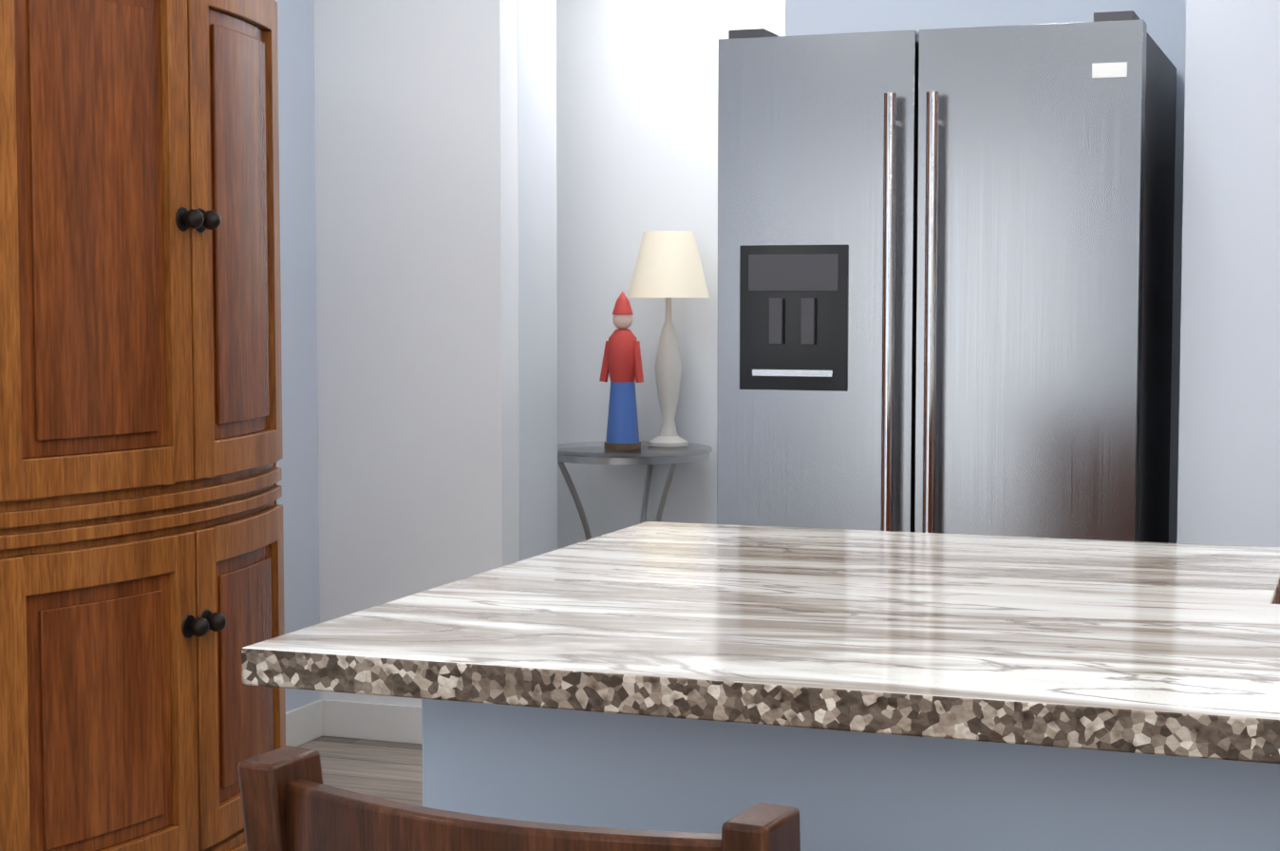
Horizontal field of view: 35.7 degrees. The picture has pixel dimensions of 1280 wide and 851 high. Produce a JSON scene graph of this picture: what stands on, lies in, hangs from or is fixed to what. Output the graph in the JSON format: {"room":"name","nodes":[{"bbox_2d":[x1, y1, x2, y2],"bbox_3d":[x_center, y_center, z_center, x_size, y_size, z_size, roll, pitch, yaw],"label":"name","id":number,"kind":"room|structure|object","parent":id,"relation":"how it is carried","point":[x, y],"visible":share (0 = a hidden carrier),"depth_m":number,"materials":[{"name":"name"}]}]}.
{"room":"kitchen","nodes":[
{"label":"kitchen","id":0,"kind":"room"},
{"bbox_2d":[274,0,320,712],"bbox_3d":[-2.250,-0.104,2.103,0.100,2.440,7.530,1,4,20],"label":"wall","id":1,"kind":"structure","parent":0,"point":[297,463],"depth_m":5.52,"materials":[{"name":"blue paint"}]},
{"bbox_2d":[285,698,327,746],"bbox_3d":[-1.049,0.860,5.299,0.015,0.105,0.830,1,4,20],"label":"baseboard","id":2,"kind":"structure","parent":1,"relation":"attached to","point":[311,721],"depth_m":5.59,"materials":[{"name":"white"}]},
{"bbox_2d":[297,735,422,806],"bbox_3d":[-0.041,1.164,1.864,5.670,0.060,8.640,1,4,20],"label":"floor","id":3,"kind":"structure","parent":0,"point":[388,770],"depth_m":5.30,"materials":[{"name":"brown wood"}]},
{"bbox_2d":[0,0,285,850],"bbox_3d":[-1.139,-0.040,3.925,0.723,2.078,1.897,1,4,20],"label":"armoire","id":4,"kind":"object","parent":3,"relation":"on","point":[141,511],"visible":0.88,"depth_m":3.68,"materials":[{"name":"brown wood"}]},
{"bbox_2d":[237,745,800,850],"bbox_3d":[-0.012,0.692,1.524,0.405,0.926,0.452,2,4,26],"label":"stool","id":5,"kind":"object","parent":3,"relation":"on","point":[291,800],"visible":1,"depth_m":1.32,"materials":[{"name":"brown wood"}]},
{"bbox_2d":[557,440,712,540],"bbox_3d":[-0.031,0.466,6.051,0.510,0.805,0.534,1,4,20],"label":"table","id":6,"kind":"object","parent":3,"relation":"on","point":[591,452],"visible":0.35,"depth_m":5.90,"materials":[{"name":"grey metal"}]},
{"bbox_2d":[599,291,643,450],"bbox_3d":[-0.051,-0.165,5.909,0.142,0.470,0.107,1,4,20],"label":"figurine","id":7,"kind":"object","parent":6,"relation":"on","point":[622,364],"visible":1,"depth_m":5.88,"materials":[{"name":"blue"}]},
{"bbox_2d":[627,230,709,447],"bbox_3d":[0.086,-0.263,6.034,0.250,0.650,0.250,1,4,20],"label":"lamp","id":8,"kind":"object","parent":6,"relation":"on","point":[668,266],"visible":1,"depth_m":5.96,"materials":[{"name":"white"}]},
{"bbox_2d":[241,521,1279,850],"bbox_3d":[1.253,0.668,1.851,3.048,0.930,1.099,1,4,20],"label":"kitchen island","id":9,"kind":"object","parent":3,"relation":"on","point":[862,690],"depth_m":1.70,"materials":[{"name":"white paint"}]},
{"bbox_2d":[716,10,1176,542],"bbox_3d":[0.718,0.040,4.577,0.905,1.835,0.838,1,4,20],"label":"refrigerator","id":10,"kind":"object","parent":3,"relation":"on","point":[945,276],"visible":0.62,"depth_m":4.21,"materials":[{"name":"silver metal"}]},
{"bbox_2d":[517,0,557,561],"bbox_3d":[-0.337,-0.335,5.684,0.100,2.440,0.278,1,4,20],"label":"wall","id":11,"kind":"structure","parent":0,"point":[536,128],"depth_m":5.66,"materials":[{"name":"white paint"}]},
{"bbox_2d":[556,0,785,548],"bbox_3d":[1.373,-0.343,5.805,5.570,2.440,0.100,1,4,20],"label":"wall","id":12,"kind":"structure","parent":0,"point":[636,119],"depth_m":6.24,"materials":[{"name":"white paint"}]},
{"bbox_2d":[313,0,1185,706],"bbox_3d":[1.347,-0.282,4.859,4.970,2.440,0.120,1,4,20],"label":"wall","id":13,"kind":"structure","parent":0,"point":[417,205],"depth_m":5.50,"materials":[{"name":"white paint"}]},
{"bbox_2d":[327,698,422,744],"bbox_3d":[-0.640,0.842,5.584,0.549,0.105,0.012,1,4,20],"label":"baseboard","id":14,"kind":"structure","parent":13,"relation":"attached to","point":[346,719],"depth_m":5.62,"materials":[{"name":"white"}]},
{"bbox_2d":[1176,0,1279,546],"bbox_3d":[1.790,-0.244,4.272,1.155,2.440,0.678,1,4,20],"label":"wall","id":15,"kind":"structure","parent":0,"point":[1229,465],"depth_m":4.11,"materials":[{"name":"white paint"}]}
]}

